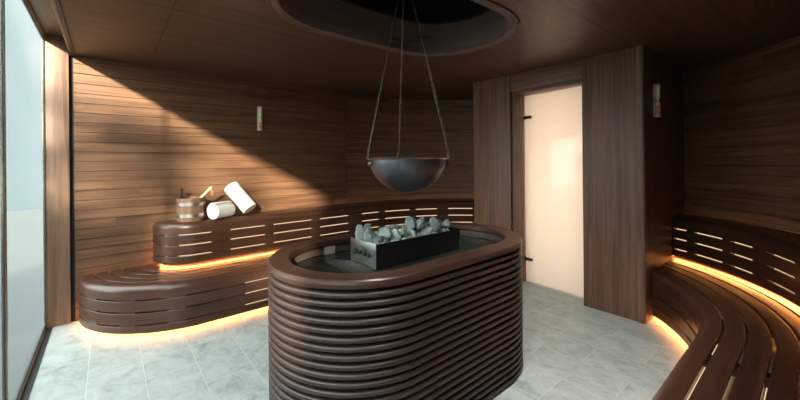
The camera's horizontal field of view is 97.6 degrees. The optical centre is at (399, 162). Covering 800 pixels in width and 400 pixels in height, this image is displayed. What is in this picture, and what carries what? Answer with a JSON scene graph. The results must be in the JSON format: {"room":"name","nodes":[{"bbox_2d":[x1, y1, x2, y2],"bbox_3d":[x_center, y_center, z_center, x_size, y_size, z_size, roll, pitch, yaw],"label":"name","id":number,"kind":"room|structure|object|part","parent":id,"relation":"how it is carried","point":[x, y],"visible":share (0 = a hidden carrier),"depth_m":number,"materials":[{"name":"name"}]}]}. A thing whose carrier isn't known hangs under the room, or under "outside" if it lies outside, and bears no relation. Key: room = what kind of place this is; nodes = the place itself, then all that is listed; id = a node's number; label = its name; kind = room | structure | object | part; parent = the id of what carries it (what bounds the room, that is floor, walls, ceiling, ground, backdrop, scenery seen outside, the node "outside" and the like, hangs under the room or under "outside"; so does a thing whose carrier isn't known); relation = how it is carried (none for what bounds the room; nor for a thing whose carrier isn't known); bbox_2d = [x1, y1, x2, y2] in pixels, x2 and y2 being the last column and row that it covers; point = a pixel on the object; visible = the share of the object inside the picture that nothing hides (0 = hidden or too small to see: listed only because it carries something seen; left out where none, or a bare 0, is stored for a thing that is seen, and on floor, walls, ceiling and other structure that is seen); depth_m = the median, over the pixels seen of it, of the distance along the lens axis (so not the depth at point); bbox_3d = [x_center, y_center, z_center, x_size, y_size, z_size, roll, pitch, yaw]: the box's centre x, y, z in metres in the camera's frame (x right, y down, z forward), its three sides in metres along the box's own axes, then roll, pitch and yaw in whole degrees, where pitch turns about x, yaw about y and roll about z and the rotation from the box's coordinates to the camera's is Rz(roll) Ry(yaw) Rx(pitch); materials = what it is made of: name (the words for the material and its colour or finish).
{"room":"sauna","nodes":[
{"label":"sauna","id":0,"kind":"room"},
{"bbox_2d":[28,0,62,36],"bbox_3d":[-1.459,-1.117,1.233,0.194,0.080,5.250,-1,0,-40],"label":"ceiling","id":1,"kind":"structure","parent":0,"point":[43,10],"depth_m":2.56,"materials":[{"name":"brown wood"}]},
{"bbox_2d":[73,56,345,320],"bbox_3d":[-1.822,0.216,3.997,2.776,2.300,0.120,-1,0,-42],"label":"wall","id":2,"kind":"structure","parent":0,"point":[143,134],"depth_m":3.54,"materials":[{"name":"brown wood"}]},
{"bbox_2d":[45,34,70,327],"bbox_3d":[-2.918,0.157,2.995,0.143,2.438,0.140,-1,0,-40],"label":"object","id":3,"kind":"structure","parent":2,"relation":"attached to","point":[57,114],"depth_m":2.94,"materials":[{"name":"brown wood"}]},
{"bbox_2d":[69,54,75,321],"bbox_3d":[-2.868,0.176,3.066,0.026,2.400,0.115,-1,0,-40],"label":"trim","id":4,"kind":"structure","parent":2,"relation":"attached to","point":[71,96],"depth_m":3.02,"materials":[{"name":"black"}]},
{"bbox_2d":[257,106,262,130],"bbox_3d":[-1.621,-0.508,4.061,0.058,0.285,0.044,-1,0,-41],"label":"timer","id":5,"kind":"object","parent":2,"relation":"attached to","point":[259,108],"visible":1,"depth_m":4.05,"materials":[{"name":"clear glass"}]},
{"bbox_3d":[-1.619,-0.508,4.058,0.036,0.259,0.036,-1,0,-41],"label":"glass bulb","id":6,"kind":"part","parent":5,"relation":"part of","materials":[{"name":"white"}]},
{"bbox_2d":[345,95,473,203],"bbox_3d":[0.947,0.192,5.112,3.498,2.300,0.800,-1,0,6],"label":"wall","id":7,"kind":"structure","parent":0,"point":[422,135],"depth_m":5.33,"materials":[{"name":"brown wood"}]},
{"bbox_2d":[28,281,799,399],"bbox_3d":[0.573,1.405,2.942,5.470,0.120,5.200,-1,0,-40],"label":"floor","id":8,"kind":"structure","parent":0,"point":[572,350],"depth_m":2.41,"materials":[{"name":"tile"}]},
{"bbox_2d":[78,249,278,333],"bbox_3d":[-0.572,1.155,4.144,4.933,0.399,1.181,-1,0,-29],"label":"bench","id":9,"kind":"object","parent":8,"relation":"on","point":[242,280],"visible":0.39,"depth_m":2.88,"materials":[{"name":"black wood"}]},
{"bbox_2d":[245,278,266,304],"bbox_3d":[-0.766,1.172,3.752,3.906,0.310,1.412,-1,0,-40],"label":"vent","id":10,"kind":"object","parent":9,"relation":"on","point":[255,288],"depth_m":3.18,"materials":[{"name":"brown wood"}]},
{"bbox_2d":[152,198,473,263],"bbox_3d":[-0.403,0.753,4.448,4.470,0.399,0.929,-1,0,-23],"label":"bench","id":11,"kind":"object","parent":9,"relation":"on","point":[207,239],"visible":0.74,"depth_m":3.84,"materials":[{"name":"black wood"}]},
{"bbox_2d":[176,188,205,221],"bbox_3d":[-2.049,0.409,3.432,0.253,0.317,0.253,-1,0,-40],"label":"pail","id":12,"kind":"object","parent":11,"relation":"on","point":[189,209],"visible":0.98,"depth_m":3.34,"materials":[{"name":"brown wood"}]},
{"bbox_3d":[-2.135,0.308,3.412,0.040,0.113,0.040,-1,0,-40],"label":"handle","id":13,"kind":"part","parent":12,"relation":"part of","materials":[{"name":"brown wood"}]},
{"bbox_2d":[200,186,212,197],"bbox_3d":[-1.975,0.376,3.422,0.282,0.274,0.071,-1,0,5],"label":"ladle","id":14,"kind":"object","parent":12,"relation":"in","point":[210,187],"visible":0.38,"depth_m":3.42,"materials":[{"name":"brown wood"}]},
{"bbox_2d":[207,201,234,218],"bbox_3d":[-1.807,0.481,3.541,0.157,0.166,0.220,-1,0,18],"label":"rolled towel","id":15,"kind":"object","parent":11,"relation":"on","point":[217,210],"visible":1,"depth_m":3.46,"materials":[{"name":"white fabric"}]},
{"bbox_2d":[224,182,255,213],"bbox_3d":[-1.721,0.382,3.776,0.334,0.344,0.162,-1,0,10],"label":"rolled towel","id":16,"kind":"object","parent":11,"relation":"on","point":[238,195],"visible":1,"depth_m":3.71,"materials":[{"name":"white fabric"}]},
{"bbox_2d":[267,222,522,399],"bbox_3d":[0.058,0.929,2.243,1.736,0.840,1.006,-1,0,-40],"label":"surround","id":17,"kind":"object","parent":8,"relation":"on","point":[448,325],"visible":0.93,"depth_m":1.66,"materials":[{"name":"black wood"}]},
{"bbox_2d":[294,236,497,272],"bbox_3d":[0.056,0.614,2.243,1.620,0.012,0.890,-1,0,-40],"label":"tray","id":18,"kind":"object","parent":17,"relation":"on","point":[338,260],"depth_m":2.16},
{"bbox_2d":[351,227,459,268],"bbox_3d":[0.083,0.525,2.292,0.808,0.140,0.264,-1,0,-40],"label":"heater","id":19,"kind":"object","parent":17,"relation":"on","point":[378,256],"visible":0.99,"depth_m":2.09,"materials":[{"name":"black metal"}]},
{"bbox_2d":[355,224,363,239],"bbox_3d":[-0.248,0.430,2.121,0.057,0.105,0.038,-1,0,14],"label":"stone","id":20,"kind":"object","parent":19,"relation":"on","point":[359,232],"visible":0.95,"depth_m":2.12,"materials":[{"name":"grey stone"}]},
{"bbox_3d":[-0.217,0.527,2.042,0.003,0.138,0.264,-1,0,-40],"label":"panel","id":21,"kind":"part","parent":19,"relation":"part of","materials":[{"name":"metal"}]},
{"bbox_2d":[406,229,416,236],"bbox_3d":[0.071,0.460,2.226,0.072,0.074,0.071,-1,0,8],"label":"stone","id":22,"kind":"object","parent":19,"relation":"in","point":[410,232],"visible":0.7,"depth_m":2.21,"materials":[{"name":"grey stone"}]},
{"bbox_2d":[404,216,416,229],"bbox_3d":[0.076,0.399,2.280,0.070,0.090,0.093,-1,0,24],"label":"stone","id":23,"kind":"object","parent":22,"relation":"on","point":[410,222],"visible":0.95,"depth_m":2.25,"materials":[{"name":"grey stone"}]},
{"bbox_2d":[419,227,432,233],"bbox_3d":[0.176,0.462,2.317,0.086,0.066,0.085,-1,0,31],"label":"stone","id":24,"kind":"object","parent":19,"relation":"in","point":[426,229],"visible":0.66,"depth_m":2.30,"materials":[{"name":"grey stone"}]},
{"bbox_3d":[0.323,0.489,2.394,0.069,0.068,0.081,21,-40,-40],"label":"stone","id":25,"kind":"object","parent":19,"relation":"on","visible":0},
{"bbox_2d":[442,219,449,228],"bbox_3d":[0.315,0.431,2.430,0.066,0.074,0.074,-1,0,8],"label":"stone","id":26,"kind":"object","parent":25,"relation":"on","point":[446,223],"visible":0.81,"depth_m":2.41,"materials":[{"name":"grey stone"}]},
{"label":"stone","id":27,"kind":"object","parent":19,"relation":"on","visible":0},
{"bbox_2d":[373,237,381,242],"bbox_3d":[-0.131,0.465,2.048,0.049,0.057,0.049,-1,0,10],"label":"stone","id":28,"kind":"object","parent":27,"relation":"on","point":[377,239],"visible":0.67,"depth_m":2.03,"materials":[{"name":"grey stone"}]},
{"bbox_2d":[378,227,392,239],"bbox_3d":[-0.085,0.428,2.091,0.073,0.074,0.093,-1,0,11],"label":"stone","id":29,"kind":"object","parent":27,"relation":"on","point":[385,233],"visible":0.98,"depth_m":2.07,"materials":[{"name":"grey stone"}]},
{"label":"stone","id":30,"kind":"object","parent":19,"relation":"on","visible":0},
{"bbox_2d":[363,223,371,236],"bbox_3d":[-0.202,0.428,2.161,0.058,0.098,0.052,-1,0,-7],"label":"stone","id":31,"kind":"object","parent":30,"relation":"on","point":[367,225],"visible":0.38,"depth_m":2.17,"materials":[{"name":"grey stone"}]},
{"label":"stone","id":32,"kind":"object","parent":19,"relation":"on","visible":0},
{"bbox_2d":[363,228,375,241],"bbox_3d":[-0.184,0.443,2.102,0.078,0.100,0.083,-1,0,5],"label":"stone","id":33,"kind":"object","parent":32,"relation":"on","point":[369,234],"visible":0.84,"depth_m":2.08,"materials":[{"name":"grey stone"}]},
{"label":"stone","id":34,"kind":"object","parent":19,"relation":"on","visible":0},
{"bbox_2d":[388,224,401,229],"bbox_3d":[-0.040,0.440,2.248,0.105,0.086,0.091,-1,0,-19],"label":"stone","id":35,"kind":"object","parent":34,"relation":"on","point":[393,226],"visible":0.35,"depth_m":2.22,"materials":[{"name":"grey stone"}]},
{"label":"stone","id":36,"kind":"object","parent":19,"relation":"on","visible":0},
{"bbox_2d":[419,216,426,223],"bbox_3d":[0.144,0.426,2.453,0.085,0.095,0.092,-1,0,28],"label":"stone","id":37,"kind":"object","parent":36,"relation":"on","point":[422,218],"visible":0.37,"depth_m":2.44,"materials":[{"name":"grey stone"}]},
{"label":"stone","id":38,"kind":"object","parent":19,"relation":"on","visible":0},
{"bbox_2d":[390,229,401,240],"bbox_3d":[-0.032,0.442,2.136,0.084,0.080,0.075,-1,0,11],"label":"stone","id":39,"kind":"object","parent":38,"relation":"on","point":[396,235],"visible":0.66,"depth_m":2.11,"materials":[{"name":"grey stone"}]},
{"bbox_3d":[0.066,0.492,2.172,0.077,0.077,0.090,-23,9,20],"label":"stone","id":40,"kind":"object","parent":19,"relation":"on","visible":0},
{"bbox_2d":[398,228,407,239],"bbox_3d":[0.013,0.451,2.189,0.082,0.078,0.095,-1,0,42],"label":"stone","id":41,"kind":"object","parent":40,"relation":"on","point":[402,231],"visible":0.51,"depth_m":2.16,"materials":[{"name":"grey stone"}]},
{"bbox_2d":[652,257,799,399],"bbox_3d":[1.895,1.133,1.798,1.049,0.399,3.982,-1,0,38],"label":"bench","id":42,"kind":"object","parent":8,"relation":"on","point":[689,295],"visible":0.95,"depth_m":1.92,"materials":[{"name":"black wood"}]},
{"bbox_2d":[687,344,717,399],"bbox_3d":[1.513,1.151,1.610,2.898,0.310,1.287,-1,0,-40],"label":"light","id":43,"kind":"object","parent":42,"relation":"on","point":[687,344],"depth_m":1.69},
{"bbox_2d":[672,213,799,306],"bbox_3d":[2.232,0.729,1.919,0.763,0.399,3.567,-1,0,30],"label":"bench","id":44,"kind":"object","parent":42,"relation":"on","point":[769,258],"visible":1,"depth_m":2.72,"materials":[{"name":"black wood"}]},
{"bbox_2d":[677,228,794,292],"bbox_3d":[2.126,0.746,1.885,0.492,0.310,3.259,-1,0,29],"label":"light","id":45,"kind":"object","parent":44,"relation":"on","point":[770,266],"depth_m":2.71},
{"bbox_2d":[341,0,490,23],"bbox_3d":[0.025,-1.382,2.375,1.810,0.336,1.110,-1,0,-40],"label":"ceiling","id":46,"kind":"structure","parent":0,"point":[428,11],"depth_m":3.04,"materials":[{"name":"black"}]},
{"bbox_2d":[59,0,799,99],"bbox_3d":[0.661,-1.087,3.001,5.325,0.263,5.250,-1,0,-40],"label":"ceiling","id":47,"kind":"structure","parent":0,"point":[236,39],"depth_m":2.76,"materials":[{"name":"brown wood"}]},
{"bbox_2d":[473,75,512,230],"bbox_3d":[1.549,0.187,4.442,1.292,2.298,0.500,-1,0,-40],"label":"wall","id":48,"kind":"structure","parent":0,"point":[492,98],"depth_m":4.00,"materials":[{"name":"brown wood"}]},
{"bbox_2d":[512,91,525,281],"bbox_3d":[1.337,0.281,3.909,0.222,2.114,0.044,-1,0,-40],"label":"trim","id":49,"kind":"structure","parent":48,"relation":"attached to","point":[518,101],"depth_m":3.87,"materials":[{"name":"brown wood"}]},
{"bbox_2d":[524,87,583,295],"bbox_3d":[1.631,0.291,3.669,0.035,2.072,0.700,-1,0,-40],"label":"door","id":50,"kind":"structure","parent":48,"relation":"in","point":[553,120],"depth_m":3.67,"materials":[{"name":"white glass"}]},
{"bbox_2d":[510,59,581,91],"bbox_3d":[1.568,-0.871,3.647,0.308,0.183,0.757,-1,0,-40],"label":"wall","id":51,"kind":"structure","parent":0,"point":[569,71],"depth_m":3.51,"materials":[{"name":"brown wood"}]},
{"bbox_2d":[516,79,581,95],"bbox_3d":[1.571,-0.764,3.625,0.212,0.029,0.704,-1,0,-40],"label":"trim","id":52,"kind":"structure","parent":51,"relation":"attached to","point":[578,83],"depth_m":3.57,"materials":[{"name":"brown wood"}]},
{"bbox_2d":[582,47,637,321],"bbox_3d":[2.138,0.182,3.830,1.412,2.298,1.195,-1,0,-40],"label":"wall","id":53,"kind":"structure","parent":0,"point":[609,134],"depth_m":3.07,"materials":[{"name":"brown wood"}]},
{"bbox_2d":[652,50,684,309],"bbox_3d":[2.586,0.178,3.389,1.070,2.298,0.054,-1,0,-40],"label":"wall","id":54,"kind":"structure","parent":0,"point":[668,129],"depth_m":3.30,"materials":[{"name":"brown wood"}]},
{"bbox_2d":[636,45,654,323],"bbox_3d":[2.081,0.182,2.968,0.244,2.299,0.054,-1,0,-40],"label":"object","id":55,"kind":"structure","parent":54,"relation":"attached to","point":[644,65],"depth_m":2.90,"materials":[{"name":"brown wood"}]},
{"bbox_2d":[653,83,660,116],"bbox_3d":[2.231,-0.535,3.034,0.058,0.285,0.044,-1,0,-40],"label":"timer","id":56,"kind":"object","parent":54,"relation":"attached to","point":[656,87],"visible":1,"depth_m":3.02,"materials":[{"name":"brown wood"}]},
{"bbox_3d":[2.233,-0.535,3.031,0.036,0.259,0.036,-1,0,-40],"label":"glass bulb","id":57,"kind":"part","parent":56,"relation":"part of","materials":[{"name":"white"}]},
{"bbox_2d":[683,36,799,233],"bbox_3d":[1.998,0.182,1.639,1.521,2.300,5.946,-1,0,26],"label":"wall","id":58,"kind":"structure","parent":0,"point":[742,112],"depth_m":3.14,"materials":[{"name":"brown wood"}]},
{"bbox_3d":[-1.461,0.144,1.092,0.054,2.438,5.050,-1,0,-40],"label":"wall","id":59,"kind":"structure","parent":0,"visible":0},
{"bbox_2d":[0,0,7,399],"bbox_3d":[-0.992,0.141,0.558,0.018,2.436,3.128,-1,0,-40],"label":"window","id":60,"kind":"structure","parent":59,"relation":"in","point":[2,38],"depth_m":1.75,"materials":[{"name":"clear glass"}]},
{"bbox_2d":[4,0,46,399],"bbox_3d":[-2.469,0.154,2.328,0.018,2.436,1.478,-1,0,-40],"label":"window","id":61,"kind":"structure","parent":59,"relation":"in","point":[23,383],"depth_m":2.88,"materials":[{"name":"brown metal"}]},
{"bbox_2d":[21,327,52,399],"bbox_3d":[-1.430,1.361,1.138,0.034,0.004,4.595,-1,0,-40],"label":"trim","id":62,"kind":"structure","parent":59,"relation":"attached to","point":[25,396],"depth_m":2.33,"materials":[{"name":"black metal"}]},
{"bbox_2d":[51,0,72,55],"bbox_3d":[-1.269,-0.988,1.143,0.019,0.122,4.870,-1,0,-40],"label":"trim","id":63,"kind":"structure","parent":59,"relation":"attached to","point":[53,2],"depth_m":2.35,"materials":[{"name":"brown wood"}]},
{"bbox_2d":[55,0,75,56],"bbox_3d":[-1.256,-0.933,1.157,0.017,0.010,4.875,-1,0,-40],"label":"trim","id":64,"kind":"structure","parent":59,"relation":"attached to","point":[58,4],"depth_m":2.35,"materials":[{"name":"black"}]},
{"bbox_3d":[0.061,-1.577,2.407,2.600,0.048,1.600,-1,0,-40],"label":"cap","id":65,"kind":"object","parent":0,"visible":0},
{"bbox_2d":[366,0,449,191],"bbox_3d":[0.041,-0.678,2.267,0.524,1.746,0.517,-1,0,-40],"label":"bowl","id":66,"kind":"object","parent":65,"relation":"hanging from","point":[401,174],"visible":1,"depth_m":2.11,"materials":[{"name":"metal"}]},
{"bbox_3d":[-0.085,-0.657,2.219,0.262,1.216,0.016,-1,0,-23],"label":"chain","id":67,"kind":"part","parent":66,"relation":"part of","materials":[{"name":"metal"}]},
{"bbox_3d":[0.011,-0.658,2.400,0.016,1.216,0.270,-1,0,-10],"label":"chain","id":68,"kind":"part","parent":66,"relation":"part of","materials":[{"name":"metal"}]},
{"bbox_2d":[368,157,447,191],"bbox_3d":[0.050,0.083,2.270,0.520,0.224,0.520,-1,0,-40],"label":"bowl","id":69,"kind":"object","parent":66,"relation":"on","point":[401,174],"depth_m":2.08,"materials":[{"name":"grey metal"}]},
{"bbox_3d":[0.169,-0.659,2.237,0.279,1.216,0.016,-1,0,13],"label":"chain","id":70,"kind":"part","parent":66,"relation":"part of","materials":[{"name":"metal"}]},
{"label":"outside","id":71,"kind":"structure","parent":0,"visible":0},
{"bbox_2d":[0,209,43,399],"bbox_3d":[-6.808,1.511,-3.086,13.570,0.100,28.000,-1,0,-40],"label":"terrace","id":72,"kind":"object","parent":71,"point":[25,276],"depth_m":3.89,"materials":[{"name":"grey stone"}]},
{"label":"stone","id":73,"kind":"object","parent":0,"visible":0},
{"bbox_2d":[415,219,423,229],"bbox_3d":[0.125,0.411,2.307,0.066,0.069,0.075,-1,0,36],"label":"stone","id":74,"kind":"object","parent":73,"relation":"on","point":[420,225],"visible":0.85,"depth_m":2.28,"materials":[{"name":"grey stone"}]},
{"label":"stone","id":75,"kind":"object","parent":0,"visible":0},
{"bbox_2d":[430,219,443,231],"bbox_3d":[0.243,0.421,2.330,0.094,0.089,0.083,-1,0,23],"label":"stone","id":76,"kind":"object","parent":75,"relation":"on","point":[436,224],"visible":0.98,"depth_m":2.30,"materials":[{"name":"grey stone"}]}
]}

